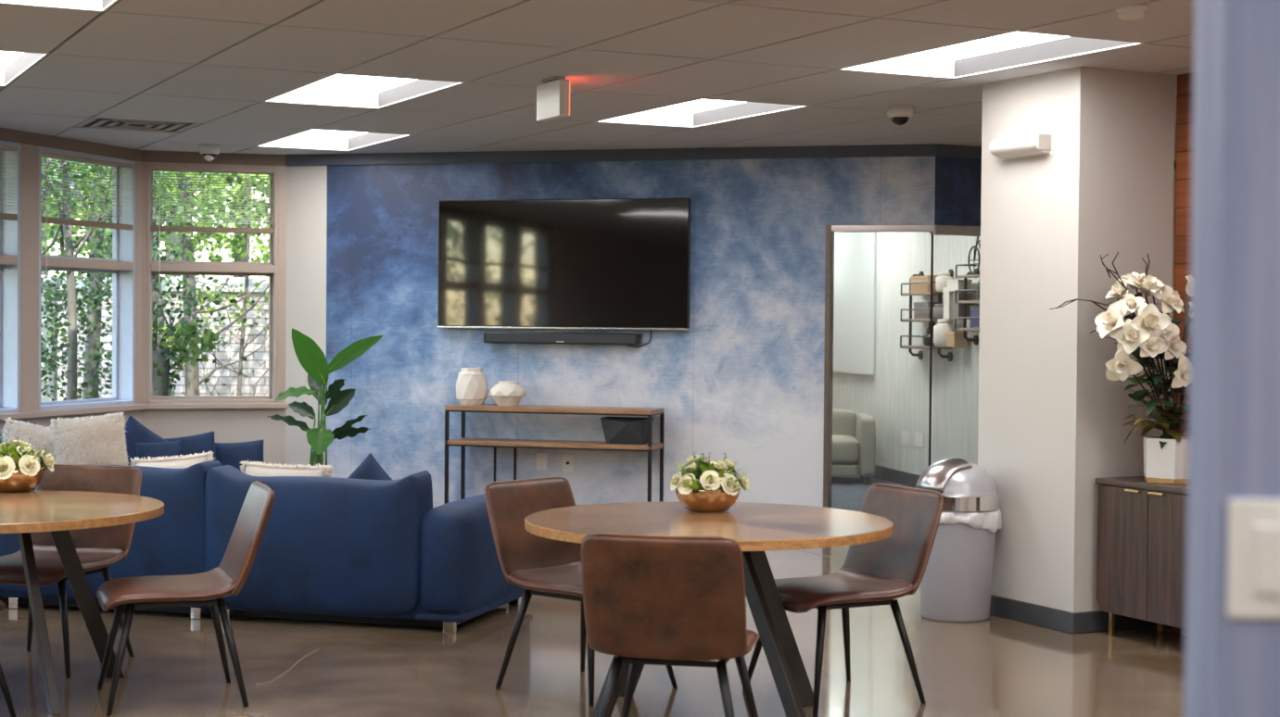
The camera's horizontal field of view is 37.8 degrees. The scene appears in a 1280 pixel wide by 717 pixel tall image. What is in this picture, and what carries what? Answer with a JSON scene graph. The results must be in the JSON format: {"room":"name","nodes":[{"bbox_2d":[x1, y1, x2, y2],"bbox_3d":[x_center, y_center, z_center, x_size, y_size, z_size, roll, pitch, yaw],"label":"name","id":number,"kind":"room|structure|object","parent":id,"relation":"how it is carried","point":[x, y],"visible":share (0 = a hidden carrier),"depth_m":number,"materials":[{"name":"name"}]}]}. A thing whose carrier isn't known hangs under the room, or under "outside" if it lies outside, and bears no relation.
{"room":"break room lounge","nodes":[
{"label":"break room lounge","id":0,"kind":"room"},
{"bbox_2d":[0,143,141,433],"bbox_3d":[-5.434,-0.067,9.619,0.200,2.720,10.030,1,1,18],"label":"wall","id":1,"kind":"structure","parent":0,"point":[29,153],"depth_m":13.06,"materials":[{"name":"beige paint"}]},
{"bbox_2d":[0,139,20,414],"bbox_3d":[-4.548,-0.542,12.372,0.180,1.870,1.212,1,1,18],"label":"window","id":2,"kind":"structure","parent":1,"relation":"in","point":[9,230],"depth_m":12.91,"materials":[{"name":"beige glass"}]},
{"bbox_2d":[0,144,17,220],"bbox_3d":[-4.478,-0.995,12.342,0.058,0.920,1.250,1,1,18],"label":"window blind","id":3,"kind":"object","parent":2,"relation":"attached to","point":[3,216],"visible":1,"depth_m":12.79,"materials":[{"name":"white plastic"}]},
{"bbox_2d":[0,404,146,420],"bbox_3d":[-5.314,0.455,9.591,0.064,0.040,10.030,1,1,17],"label":"trim","id":4,"kind":"structure","parent":1,"relation":"attached to","point":[110,409],"depth_m":13.41,"materials":[{"name":"beige wood"}]},
{"bbox_2d":[38,146,135,411],"bbox_3d":[-4.120,-0.566,13.726,0.180,1.870,1.212,1,1,17],"label":"window","id":5,"kind":"structure","parent":1,"relation":"in","point":[121,265],"depth_m":14.25,"materials":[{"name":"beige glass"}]},
{"bbox_2d":[41,151,132,280],"bbox_3d":[-4.051,-1.020,13.696,0.058,0.920,1.250,1,1,18],"label":"window blind","id":6,"kind":"object","parent":5,"relation":"attached to","point":[45,220],"visible":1,"depth_m":13.65,"materials":[{"name":"white plastic"}]},
{"bbox_2d":[0,127,285,165],"bbox_3d":[-4.872,-1.470,9.832,1.103,0.086,10.823,1,1,18],"label":"trim","id":7,"kind":"structure","parent":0,"point":[6,134],"depth_m":14.22,"materials":[{"name":"beige paint"}]},
{"bbox_2d":[141,161,286,466],"bbox_3d":[-3.334,-0.153,14.630,1.100,2.720,0.200,0,1,-17],"label":"wall","id":8,"kind":"structure","parent":0,"point":[228,425],"depth_m":14.60,"materials":[{"name":"beige paint"}]},
{"bbox_2d":[146,162,278,404],"bbox_3d":[-3.341,-0.578,14.607,1.002,1.870,0.180,0,1,-17],"label":"window","id":9,"kind":"structure","parent":8,"relation":"in","point":[270,269],"depth_m":14.59,"materials":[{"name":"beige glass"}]},
{"bbox_2d":[151,165,275,284],"bbox_3d":[-3.312,-1.031,14.533,1.020,0.920,0.058,0,1,-17],"label":"window blind","id":10,"kind":"object","parent":9,"relation":"attached to","point":[184,229],"visible":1,"depth_m":14.52,"materials":[{"name":"white plastic"}]},
{"bbox_2d":[145,403,287,409],"bbox_3d":[-3.299,0.370,14.517,1.100,0.040,0.060,0,1,-17],"label":"trim","id":11,"kind":"structure","parent":8,"relation":"attached to","point":[210,405],"depth_m":14.50,"materials":[{"name":"beige wood"}]},
{"bbox_2d":[0,474,1185,716],"bbox_3d":[-1.083,1.401,9.031,14.542,0.124,24.000,0,1,0],"label":"floor","id":12,"kind":"structure","parent":0,"point":[996,666],"depth_m":8.23,"materials":[{"name":"concrete"}]},
{"bbox_2d":[0,600,16,716],"bbox_3d":[-2.722,0.949,6.898,0.543,0.854,0.673,1,1,14],"label":"dining chair","id":13,"kind":"object","parent":12,"relation":"on","point":[3,683],"visible":1,"depth_m":7.12,"materials":[{"name":"leather"}]},
{"bbox_2d":[0,464,141,678],"bbox_3d":[-2.594,0.921,8.295,0.543,0.854,0.673,1,1,14],"label":"dining chair","id":14,"kind":"object","parent":12,"relation":"on","point":[97,549],"visible":0.65,"depth_m":8.44,"materials":[{"name":"leather"}]},
{"bbox_2d":[0,490,164,714],"bbox_3d":[-2.668,0.981,7.643,1.400,0.756,1.400,1,1,11],"label":"round table","id":15,"kind":"object","parent":12,"relation":"on","point":[56,513],"visible":0.97,"depth_m":7.54,"materials":[{"name":"brown wood"}]},
{"bbox_2d":[0,436,55,492],"bbox_3d":[-2.782,0.467,8.290,0.331,0.242,0.363,0,2,-40],"label":"flower bowl","id":16,"kind":"object","parent":15,"relation":"on","point":[23,470],"visible":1,"depth_m":8.21,"materials":[{"name":"orange metal"}]},
{"bbox_2d":[96,481,275,716],"bbox_3d":[-1.830,0.944,7.535,0.673,0.854,0.543,0,1,-20],"label":"dining chair","id":17,"kind":"object","parent":12,"relation":"on","point":[209,588],"visible":1,"depth_m":7.39,"materials":[{"name":"leather"}]},
{"bbox_2d":[0,454,525,633],"bbox_3d":[-2.531,0.907,10.048,3.818,0.804,1.196,1,1,16],"label":"sectional sofa","id":18,"kind":"object","parent":12,"relation":"on","point":[331,549],"visible":0.57,"depth_m":9.24,"materials":[{"name":"blue fabric"}]},
{"bbox_2d":[0,455,221,601],"bbox_3d":[-2.751,0.872,9.682,1.275,0.777,0.324,1,1,16],"label":"cushion","id":19,"kind":"object","parent":18,"relation":"on","point":[179,541],"depth_m":9.44,"materials":[{"name":"blue fabric"}]},
{"bbox_2d":[129,451,215,468],"bbox_3d":[-2.492,0.725,9.969,0.525,0.484,0.175,1,1,12],"label":"cushion","id":20,"kind":"object","parent":18,"relation":"on","point":[183,462],"visible":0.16,"depth_m":9.95,"materials":[{"name":"white fabric"}]},
{"bbox_2d":[239,459,333,477],"bbox_3d":[-1.871,0.761,9.818,0.553,0.455,0.169,1,1,19],"label":"cushion","id":21,"kind":"object","parent":18,"relation":"on","point":[254,469],"visible":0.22,"depth_m":9.80,"materials":[{"name":"white fabric"}]},
{"bbox_2d":[204,465,432,614],"bbox_3d":[-1.611,0.899,9.367,1.210,0.755,0.325,1,1,16],"label":"cushion","id":22,"kind":"object","parent":18,"relation":"on","point":[328,545],"depth_m":9.20,"materials":[{"name":"blue fabric"}]},
{"bbox_2d":[347,453,392,481],"bbox_3d":[-1.416,0.731,9.770,0.474,0.472,0.168,1,1,16],"label":"cushion","id":23,"kind":"object","parent":18,"relation":"on","point":[369,469],"visible":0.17,"depth_m":9.73,"materials":[{"name":"blue fabric"}]},
{"bbox_2d":[267,328,383,466],"bbox_3d":[-2.197,0.517,13.165,0.759,1.461,0.620,0,1,0],"label":"leaf plant","id":24,"kind":"object","parent":12,"relation":"on","point":[311,358],"visible":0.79,"depth_m":13.15,"materials":[{"name":"plant"}]},
{"bbox_2d":[444,404,664,506],"bbox_3d":[-0.638,0.802,13.866,1.590,0.888,0.360,1,1,16],"label":"console shelf","id":25,"kind":"object","parent":12,"relation":"on","point":[462,442],"visible":0.64,"depth_m":13.78,"materials":[{"name":"brown wood"}]},
{"bbox_2d":[456,367,487,405],"bbox_3d":[-1.262,0.211,14.018,0.240,0.278,0.240,0,1,0],"label":"vase","id":26,"kind":"object","parent":25,"relation":"on","point":[471,384],"visible":1,"depth_m":13.93,"materials":[{"name":"ceramic"}]},
{"bbox_2d":[488,380,526,406],"bbox_3d":[-0.989,0.262,13.944,0.271,0.183,0.271,1,1,17],"label":"vase","id":27,"kind":"object","parent":25,"relation":"on","point":[505,393],"visible":1,"depth_m":13.86,"materials":[{"name":"ceramic"}]},
{"bbox_2d":[600,417,653,444],"bbox_3d":[-0.102,0.530,13.685,0.350,0.190,0.250,1,1,16],"label":"planter","id":28,"kind":"object","parent":25,"relation":"on","point":[616,430],"visible":0.89,"depth_m":13.61,"materials":[{"name":"black metal"}]},
{"bbox_2d":[483,476,677,707],"bbox_3d":[-0.261,0.951,7.828,0.673,0.854,0.543,2,2,41],"label":"dining chair","id":29,"kind":"object","parent":12,"relation":"on","point":[542,566],"visible":0.56,"depth_m":7.87,"materials":[{"name":"leather"}]},
{"bbox_2d":[580,532,760,716],"bbox_3d":[0.120,0.986,6.307,0.543,0.854,0.673,1,1,12],"label":"dining chair","id":30,"kind":"object","parent":12,"relation":"on","point":[670,601],"visible":1,"depth_m":6.04,"materials":[{"name":"brown leather"}]},
{"bbox_2d":[524,501,893,716],"bbox_3d":[0.266,1.011,7.383,1.444,0.756,1.444,0,1,-6],"label":"round table","id":31,"kind":"object","parent":12,"relation":"on","point":[758,528],"visible":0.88,"depth_m":7.19,"materials":[{"name":"brown wood"}]},
{"bbox_2d":[669,451,753,512],"bbox_3d":[0.282,0.503,7.709,0.363,0.246,0.361,0,1,-8],"label":"flower bowl","id":32,"kind":"object","parent":31,"relation":"on","point":[716,490],"visible":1,"depth_m":7.62,"materials":[{"name":"orange metal"}]},
{"bbox_2d":[742,482,943,716],"bbox_3d":[0.841,0.964,7.668,0.673,0.854,0.543,0,1,-29],"label":"dining chair","id":33,"kind":"object","parent":12,"relation":"on","point":[881,572],"visible":0.84,"depth_m":7.64,"materials":[{"name":"leather"}]},
{"bbox_2d":[831,408,875,484],"bbox_3d":[1.297,0.826,18.076,1.922,0.700,0.923,1,1,3],"label":"sofa","id":34,"kind":"object","parent":12,"relation":"on","point":[854,437],"visible":0.3,"depth_m":17.62,"materials":[{"name":"beige fabric"}]},
{"bbox_2d":[832,434,859,463],"bbox_3d":[1.687,0.866,17.959,0.825,0.261,0.733,1,1,3],"label":"seat cushion","id":35,"kind":"object","parent":34,"relation":"on","point":[845,448],"depth_m":17.60,"materials":[{"name":"beige fabric"}]},
{"bbox_2d":[914,458,1001,622],"bbox_3d":[1.654,0.936,9.754,0.463,0.831,0.465,0,1,0],"label":"waste bin","id":36,"kind":"object","parent":12,"relation":"on","point":[956,585],"visible":0.82,"depth_m":9.59,"materials":[{"name":"silver metal"}]},
{"bbox_2d":[1095,476,1187,636],"bbox_3d":[2.682,0.992,8.855,0.414,0.775,1.150,0,1,-26],"label":"sideboard","id":37,"kind":"object","parent":12,"relation":"on","point":[1141,557],"visible":0.6,"depth_m":8.98,"materials":[{"name":"brown wood"}]},
{"bbox_2d":[1049,252,1190,484],"bbox_3d":[2.473,0.042,9.027,0.832,1.113,0.537,0,1,-27],"label":"arrangement","id":38,"kind":"object","parent":37,"relation":"on","point":[1165,455],"visible":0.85,"depth_m":8.95,"materials":[{"name":"white plant"}]},
{"bbox_3d":[-3.322,0.987,12.230,1.789,0.541,1.031,0,1,-17],"label":"sofa","id":39,"kind":"object","parent":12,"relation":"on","visible":0},
{"bbox_2d":[0,417,55,458],"bbox_3d":[-3.817,0.646,11.916,0.617,0.550,0.280,0,1,-17],"label":"cushion","id":40,"kind":"object","parent":39,"relation":"on","point":[41,437],"visible":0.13,"depth_m":11.87,"materials":[{"name":"white fabric"}]},
{"bbox_2d":[49,411,129,465],"bbox_3d":[-3.454,0.577,11.761,0.500,0.481,0.274,0,1,-24],"label":"cushion","id":41,"kind":"object","parent":39,"relation":"on","point":[99,439],"visible":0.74,"depth_m":11.70,"materials":[{"name":"beige fabric"}]},
{"bbox_2d":[124,416,183,465],"bbox_3d":[-3.300,0.657,12.317,0.570,0.558,0.188,0,1,-17],"label":"cushion","id":42,"kind":"object","parent":39,"relation":"on","point":[136,432],"visible":0.27,"depth_m":12.29,"materials":[{"name":"blue fabric"}]},
{"bbox_2d":[135,441,180,459],"bbox_3d":[-3.088,0.698,12.018,0.294,0.333,0.191,0,1,-17],"label":"cushion","id":43,"kind":"object","parent":39,"relation":"on","point":[168,449],"visible":0.25,"depth_m":11.99,"materials":[{"name":"blue fabric"}]},
{"bbox_2d":[164,431,215,460],"bbox_3d":[-3.031,0.726,12.519,0.460,0.467,0.191,0,1,-17],"label":"cushion","id":44,"kind":"object","parent":39,"relation":"on","point":[205,442],"visible":0.29,"depth_m":12.51,"materials":[{"name":"blue fabric"}]},
{"bbox_2d":[215,439,263,472],"bbox_3d":[-2.738,0.768,12.770,0.376,0.421,0.186,0,1,-17],"label":"cushion","id":45,"kind":"object","parent":39,"relation":"on","point":[231,454],"visible":0.38,"depth_m":12.73,"materials":[{"name":"blue fabric"}]},
{"bbox_2d":[0,0,1194,156],"bbox_3d":[-1.542,-1.414,6.163,15.509,0.012,18.382,0,1,0],"label":"ceiling","id":46,"kind":"structure","parent":0,"point":[214,64],"depth_m":9.25,"materials":[{"name":"tile"}]},
{"bbox_2d":[0,50,49,86],"bbox_3d":[-3.514,-1.546,9.570,0.720,0.100,1.440,0,1,-26],"label":"ceiling light","id":47,"kind":"object","parent":46,"relation":"attached to","point":[13,64],"visible":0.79,"depth_m":9.88,"materials":[{"name":"white plastic"}]},
{"bbox_2d":[0,50,23,68],"bbox_3d":[-3.514,-1.593,9.569,0.696,0.006,1.416,0,1,-26],"label":"diffuser","id":48,"kind":"object","parent":47,"relation":"attached to","point":[7,59],"depth_m":9.93,"materials":[{"name":"white"}]},
{"bbox_2d":[0,0,119,11],"bbox_3d":[-2.233,-1.481,6.992,0.720,0.100,1.440,0,1,-26],"label":"ceiling light","id":49,"kind":"object","parent":46,"relation":"attached to","point":[85,5],"visible":1,"depth_m":7.71,"materials":[{"name":"white"}]},
{"bbox_2d":[0,11,232,153],"bbox_3d":[-1.266,-1.434,6.976,17.426,0.001,23.495,0,1,0],"label":"grid","id":50,"kind":"object","parent":46,"relation":"attached to","point":[97,120],"visible":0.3,"depth_m":12.51,"materials":[{"name":"black metal"}]},
{"bbox_2d":[72,115,202,132],"bbox_3d":[-3.353,-1.575,12.479,0.720,0.040,0.749,0,1,-26],"label":"ceiling vent","id":51,"kind":"object","parent":46,"relation":"in","point":[126,125],"visible":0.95,"depth_m":12.46,"materials":[{"name":"grey metal"}]},
{"bbox_2d":[199,144,219,161],"bbox_3d":[-3.197,-1.525,13.888,0.150,0.116,0.150,0,1,0],"label":"dome camera","id":52,"kind":"object","parent":46,"relation":"attached to","point":[209,152],"visible":1,"depth_m":13.84,"materials":[{"name":"white plastic"}]},
{"bbox_2d":[255,128,412,151],"bbox_3d":[-2.218,-1.615,13.429,0.720,0.100,1.440,0,1,-26],"label":"ceiling light","id":53,"kind":"object","parent":46,"relation":"attached to","point":[309,139],"visible":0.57,"depth_m":14.01,"materials":[{"name":"white plastic"}]},
{"bbox_2d":[294,129,367,138],"bbox_3d":[-2.217,-1.662,13.428,0.696,0.006,1.416,0,1,-26],"label":"diffuser","id":54,"kind":"object","parent":53,"relation":"attached to","point":[312,133],"depth_m":13.94,"materials":[{"name":"white"}]},
{"bbox_2d":[262,72,464,108],"bbox_3d":[-1.581,-1.549,10.531,0.720,0.100,1.440,0,1,-26],"label":"ceiling light","id":55,"kind":"object","parent":46,"relation":"attached to","point":[335,89],"visible":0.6,"depth_m":11.06,"materials":[{"name":"white plastic"}]},
{"bbox_2d":[301,74,416,92],"bbox_3d":[-1.580,-1.596,10.530,0.696,0.006,1.416,0,1,-26],"label":"diffuser","id":56,"kind":"object","parent":55,"relation":"attached to","point":[337,82],"depth_m":10.93,"materials":[{"name":"white"}]},
{"bbox_2d":[536,76,570,121],"bbox_3d":[-0.457,-1.369,9.861,0.061,0.212,0.310,0,1,-26],"label":"exit sign","id":57,"kind":"object","parent":46,"relation":"hanging from","point":[553,95],"visible":1,"depth_m":9.79,"materials":[{"name":"white plastic"}]},
{"bbox_2d":[595,98,809,127],"bbox_3d":[0.353,-1.552,11.492,0.720,0.100,1.440,0,1,-26],"label":"ceiling light","id":58,"kind":"object","parent":46,"relation":"attached to","point":[699,112],"visible":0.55,"depth_m":12.00,"materials":[{"name":"white plastic"}]},
{"bbox_2d":[651,99,746,113],"bbox_3d":[0.353,-1.599,11.491,0.696,0.006,1.416,0,1,-26],"label":"diffuser","id":59,"kind":"object","parent":58,"relation":"attached to","point":[702,106],"depth_m":11.89,"materials":[{"name":"white"}]},
{"bbox_2d":[887,104,912,125],"bbox_3d":[1.528,-1.427,10.996,0.150,0.110,0.150,0,1,0],"label":"dome camera","id":60,"kind":"object","parent":46,"relation":"attached to","point":[899,114],"visible":1,"depth_m":10.94,"materials":[{"name":"white plastic"}]},
{"bbox_2d":[836,29,1144,78],"bbox_3d":[1.634,-1.488,8.915,0.720,0.100,1.440,0,1,-26],"label":"ceiling light","id":61,"kind":"object","parent":46,"relation":"attached to","point":[1015,48],"visible":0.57,"depth_m":9.29,"materials":[{"name":"white plastic"}]},
{"bbox_2d":[905,31,1069,60],"bbox_3d":[1.635,-1.535,8.914,0.696,0.006,1.416,0,1,-26],"label":"diffuser","id":62,"kind":"object","parent":61,"relation":"attached to","point":[1016,43],"depth_m":9.21,"materials":[{"name":"white"}]},
{"bbox_2d":[1115,4,1147,20],"bbox_3d":[1.966,-1.382,7.482,0.124,0.046,0.124,0,1,0],"label":"smoke detector","id":63,"kind":"object","parent":46,"relation":"attached to","point":[1129,12],"visible":1,"depth_m":7.44,"materials":[{"name":"white plastic"}]},
{"bbox_2d":[285,156,935,508],"bbox_3d":[-0.322,-0.159,14.113,5.063,2.806,0.201,1,1,16],"label":"wall","id":64,"kind":"structure","parent":0,"point":[745,382],"depth_m":14.01,"materials":[{"name":"blue paint"}]},
{"bbox_2d":[483,331,642,344],"bbox_3d":[-0.581,-0.152,14.020,1.224,0.086,0.120,1,1,16],"label":"soundbar","id":65,"kind":"object","parent":64,"relation":"attached to","point":[493,337],"visible":1,"depth_m":13.96,"materials":[{"name":"black plastic"}]},
{"bbox_2d":[437,198,690,330],"bbox_3d":[-0.582,-0.707,14.028,1.972,0.973,0.085,1,1,16],"label":"television","id":66,"kind":"object","parent":64,"relation":"attached to","point":[599,263],"visible":1,"depth_m":13.98,"materials":[{"name":"black plastic"}]},
{"bbox_2d":[285,143,937,165],"bbox_3d":[-0.331,-1.517,13.971,5.065,0.085,0.033,1,1,16],"label":"trim","id":67,"kind":"structure","parent":64,"relation":"attached to","point":[926,149],"depth_m":13.91,"materials":[{"name":"paint"}]},
{"bbox_2d":[823,225,834,507],"bbox_3d":[1.370,0.152,13.594,0.040,2.235,0.140,1,1,16],"label":"trim","id":68,"kind":"structure","parent":64,"relation":"attached to","point":[830,236],"depth_m":13.53,"materials":[{"name":"brown metal"}]},
{"bbox_2d":[831,224,934,232],"bbox_3d":[1.721,0.157,13.469,0.773,2.235,0.072,1,1,16],"label":"trim","id":69,"kind":"structure","parent":64,"relation":"attached to","point":[912,228],"depth_m":13.41,"materials":[{"name":"metal"}]},
{"bbox_2d":[928,231,933,466],"bbox_3d":[1.735,0.167,13.468,0.729,2.155,0.016,1,1,16],"label":"window frame","id":70,"kind":"structure","parent":64,"relation":"in","point":[931,259],"depth_m":13.36,"materials":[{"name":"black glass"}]},
{"bbox_2d":[832,231,980,475],"bbox_3d":[2.551,-0.209,17.711,0.150,2.806,7.200,0,1,-12],"label":"wall","id":71,"kind":"structure","parent":0,"point":[897,397],"depth_m":17.39,"materials":[{"name":"white paint"}]},
{"bbox_2d":[833,232,875,375],"bbox_3d":[2.146,-0.644,19.075,0.047,1.590,1.387,0,1,-12],"label":"board","id":72,"kind":"object","parent":71,"relation":"attached to","point":[855,253],"visible":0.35,"depth_m":18.95,"materials":[{"name":"metal"}]},
{"bbox_2d":[873,465,920,487],"bbox_3d":[2.459,1.126,17.721,0.015,0.126,7.200,0,1,-12],"label":"baseboard","id":73,"kind":"structure","parent":71,"relation":"attached to","point":[908,479],"depth_m":17.77,"materials":[{"name":"grey rubber"}]},
{"bbox_2d":[899,269,953,361],"bbox_3d":[2.564,-0.389,16.817,0.211,0.811,0.804,0,1,-12],"label":"shelf","id":74,"kind":"object","parent":71,"relation":"attached to","point":[919,355],"visible":0.77,"depth_m":16.80,"materials":[{"name":"brown metal"}]},
{"bbox_2d":[910,275,938,292],"bbox_3d":[2.571,-0.667,16.819,0.136,0.152,0.446,0,1,-12],"label":"box","id":75,"kind":"object","parent":74,"relation":"on","point":[916,287],"visible":0.69,"depth_m":16.74,"materials":[{"name":"brown wood"}]},
{"bbox_2d":[913,302,942,318],"bbox_3d":[2.582,-0.429,16.766,0.136,0.152,0.366,0,1,-12],"label":"box","id":76,"kind":"object","parent":74,"relation":"on","point":[918,314],"visible":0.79,"depth_m":16.72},
{"bbox_2d":[935,272,952,291],"bbox_3d":[2.666,-0.669,16.390,0.150,0.174,0.150,0,1,-12],"label":"candle jar","id":77,"kind":"object","parent":74,"relation":"on","point":[941,283],"visible":0.88,"depth_m":16.34,"materials":[{"name":"white ceramic"}]},
{"bbox_2d":[933,318,956,346],"bbox_3d":[2.665,-0.225,16.338,0.200,0.244,0.200,0,1,-12],"label":"glass jar","id":78,"kind":"object","parent":74,"relation":"on","point":[944,325],"visible":0.81,"depth_m":16.27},
{"bbox_2d":[943,287,962,319],"bbox_3d":[2.707,-0.477,16.198,0.126,0.272,0.136,0,1,-12],"label":"gift box","id":79,"kind":"object","parent":74,"relation":"on","point":[948,300],"visible":0.54,"depth_m":16.14,"materials":[{"name":"white cardboard"}]},
{"bbox_2d":[954,263,980,344],"bbox_3d":[2.892,-0.443,15.340,0.211,0.680,1.225,0,1,-12],"label":"shelf","id":80,"kind":"object","parent":71,"relation":"attached to","point":[975,339],"visible":0.5,"depth_m":15.84,"materials":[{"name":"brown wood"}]},
{"bbox_2d":[945,331,967,347],"bbox_3d":[2.726,-0.164,16.107,0.126,0.132,0.206,0,1,-12],"label":"storage box","id":81,"kind":"object","parent":80,"relation":"on","point":[954,339],"visible":0.95,"depth_m":16.02,"materials":[{"name":"brown wood"}]},
{"bbox_2d":[952,292,972,319],"bbox_3d":[2.755,-0.447,15.984,0.126,0.222,0.126,0,1,-13],"label":"box","id":82,"kind":"object","parent":80,"relation":"on","point":[957,309],"visible":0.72,"depth_m":15.93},
{"bbox_2d":[934,156,981,226],"bbox_3d":[3.487,-1.242,14.115,3.200,0.576,0.200,0,1,-26],"label":"wall","id":83,"kind":"structure","parent":0,"point":[957,196],"depth_m":13.40,"materials":[{"name":"blue paint"}]},
{"bbox_2d":[929,224,980,236],"bbox_3d":[3.509,0.160,14.076,3.200,2.235,0.072,0,1,-26],"label":"trim","id":84,"kind":"structure","parent":83,"relation":"attached to","point":[939,230],"depth_m":13.39,"materials":[{"name":"metal"}]},
{"bbox_2d":[936,143,1175,169],"bbox_3d":[3.540,-1.485,14.007,3.200,0.085,0.031,0,1,-26],"label":"trim","id":85,"kind":"structure","parent":83,"relation":"attached to","point":[943,150],"depth_m":13.37,"materials":[{"name":"paint"}]},
{"bbox_2d":[977,66,1175,612],"bbox_3d":[2.256,-0.046,9.741,0.607,2.806,0.794,0,1,-26],"label":"wall column","id":86,"kind":"structure","parent":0,"point":[1051,419],"depth_m":9.42,"materials":[{"name":"white paint"}]},
{"bbox_2d":[988,129,1051,160],"bbox_3d":[1.936,-1.094,9.587,0.099,0.124,0.425,0,1,-26],"label":"wall light","id":87,"kind":"object","parent":86,"relation":"attached to","point":[1036,144],"visible":1,"depth_m":9.51,"materials":[{"name":"white plastic"}]},
{"bbox_2d":[989,595,1169,633],"bbox_3d":[2.244,1.304,9.769,0.632,0.105,0.826,0,1,-26],"label":"baseboard","id":88,"kind":"structure","parent":86,"relation":"attached to","point":[1059,620],"depth_m":9.42,"materials":[{"name":"grey rubber"}]},
{"bbox_2d":[1171,72,1193,436],"bbox_3d":[3.582,0.003,7.947,0.151,2.806,3.600,0,1,-26],"label":"wall","id":89,"kind":"structure","parent":0,"point":[1184,82],"depth_m":9.46,"materials":[{"name":"red wood"}]},
{"bbox_2d":[1183,0,1279,716],"bbox_3d":[1.157,0.108,1.852,1.200,2.806,0.100,0,1,0],"label":"wall pier","id":90,"kind":"object","parent":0,"point":[1232,665],"visible":1,"depth_m":1.80,"materials":[{"name":"blue paint"}]},
{"bbox_2d":[1227,499,1279,619],"bbox_3d":[0.607,0.193,1.797,0.082,0.115,0.014,0,1,0],"label":"light switch","id":91,"kind":"object","parent":90,"relation":"attached to","point":[1253,564],"visible":1,"depth_m":1.80,"materials":[{"name":"white plastic"}]},
{"label":"outside","id":92,"kind":"structure","parent":0,"visible":0},
{"bbox_3d":[-24.011,1.197,20.034,72.000,0.200,100.000,0,1,0],"label":"ground","id":93,"kind":"structure","parent":92,"visible":0},
{"bbox_2d":[40,278,61,402],"bbox_3d":[-5.425,0.295,17.011,0.280,2.050,0.280,0,1,-11],"label":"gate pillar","id":94,"kind":"structure","parent":93,"relation":"on","point":[44,331],"depth_m":16.91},
{"bbox_2d":[40,160,237,400],"bbox_3d":[-4.951,-1.081,16.204,3.037,4.849,2.130,0,1,0],"label":"tree","id":95,"kind":"object","parent":93,"relation":"on","point":[72,376],"visible":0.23,"depth_m":15.96,"materials":[{"name":"green plant"}]},
{"bbox_2d":[41,157,264,398],"bbox_3d":[-5.252,-1.574,18.075,4.294,5.748,4.446,0,1,-34],"label":"tree","id":96,"kind":"object","parent":93,"relation":"on","point":[93,319],"visible":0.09,"depth_m":17.44,"materials":[{"name":"green plant"}]},
{"bbox_2d":[40,157,268,401],"bbox_3d":[-4.971,-1.083,16.036,3.206,5.149,2.733,0,1,-37],"label":"tree","id":97,"kind":"object","parent":93,"relation":"on","point":[58,297],"visible":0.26,"depth_m":16.25,"materials":[{"name":"green plant"}]},
{"bbox_2d":[41,275,268,401],"bbox_3d":[-5.234,0.228,18.855,16.040,2.110,0.351,0,1,-9],"label":"brick wall","id":98,"kind":"structure","parent":93,"relation":"on","point":[228,377],"depth_m":18.88,"materials":[{"name":"white brick"}]},
{"bbox_2d":[46,158,269,393],"bbox_3d":[-4.667,-1.168,16.846,4.538,5.006,2.380,0,1,-11],"label":"tree","id":99,"kind":"object","parent":93,"relation":"on","point":[196,235],"visible":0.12,"depth_m":16.91,"materials":[{"name":"green plant"}]},
{"bbox_2d":[47,159,269,278],"bbox_3d":[-6.973,-3.129,28.542,7.467,8.399,6.265,0,1,-4],"label":"tree","id":100,"kind":"object","parent":93,"relation":"on","point":[175,239],"visible":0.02,"depth_m":29.00,"materials":[{"name":"green plant"}]},
{"bbox_2d":[90,276,227,396],"bbox_3d":[-4.192,0.305,16.218,1.196,2.130,0.829,0,1,-17],"label":"tree","id":101,"kind":"object","parent":93,"relation":"on","point":[159,387],"visible":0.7,"depth_m":16.21,"materials":[{"name":"green plant"}]},
{"bbox_2d":[50,159,269,395],"bbox_3d":[-3.783,-1.427,17.496,4.359,5.502,3.451,1,1,7],"label":"tree","id":102,"kind":"object","parent":93,"relation":"on","point":[191,386],"visible":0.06,"depth_m":17.35,"materials":[{"name":"green plant"}]},
{"bbox_2d":[54,160,266,275],"bbox_3d":[-8.495,-3.480,30.006,6.975,9.011,6.292,1,1,14],"label":"tree","id":103,"kind":"object","parent":93,"relation":"on","point":[235,257],"visible":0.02,"depth_m":29.77,"materials":[{"name":"green plant"}]},
{"bbox_2d":[108,174,269,395],"bbox_3d":[-3.987,-0.383,17.729,2.134,3.402,1.643,0,1,0],"label":"tree","id":104,"kind":"object","parent":93,"relation":"on","point":[246,305],"visible":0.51,"depth_m":17.59,"materials":[{"name":"green plant"}]},
{"bbox_2d":[160,174,269,278],"bbox_3d":[-6.205,-3.532,31.452,8.087,9.090,6.292,1,1,13],"label":"tree","id":105,"kind":"object","parent":93,"relation":"on","point":[238,259],"visible":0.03,"depth_m":30.85,"materials":[{"name":"green plant"}]},
{"bbox_2d":[166,172,269,262],"bbox_3d":[-5.237,-3.449,29.744,7.380,9.015,6.311,0,1,-10],"label":"tree","id":106,"kind":"object","parent":93,"relation":"on","point":[234,241],"visible":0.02,"depth_m":29.51,"materials":[{"name":"green plant"}]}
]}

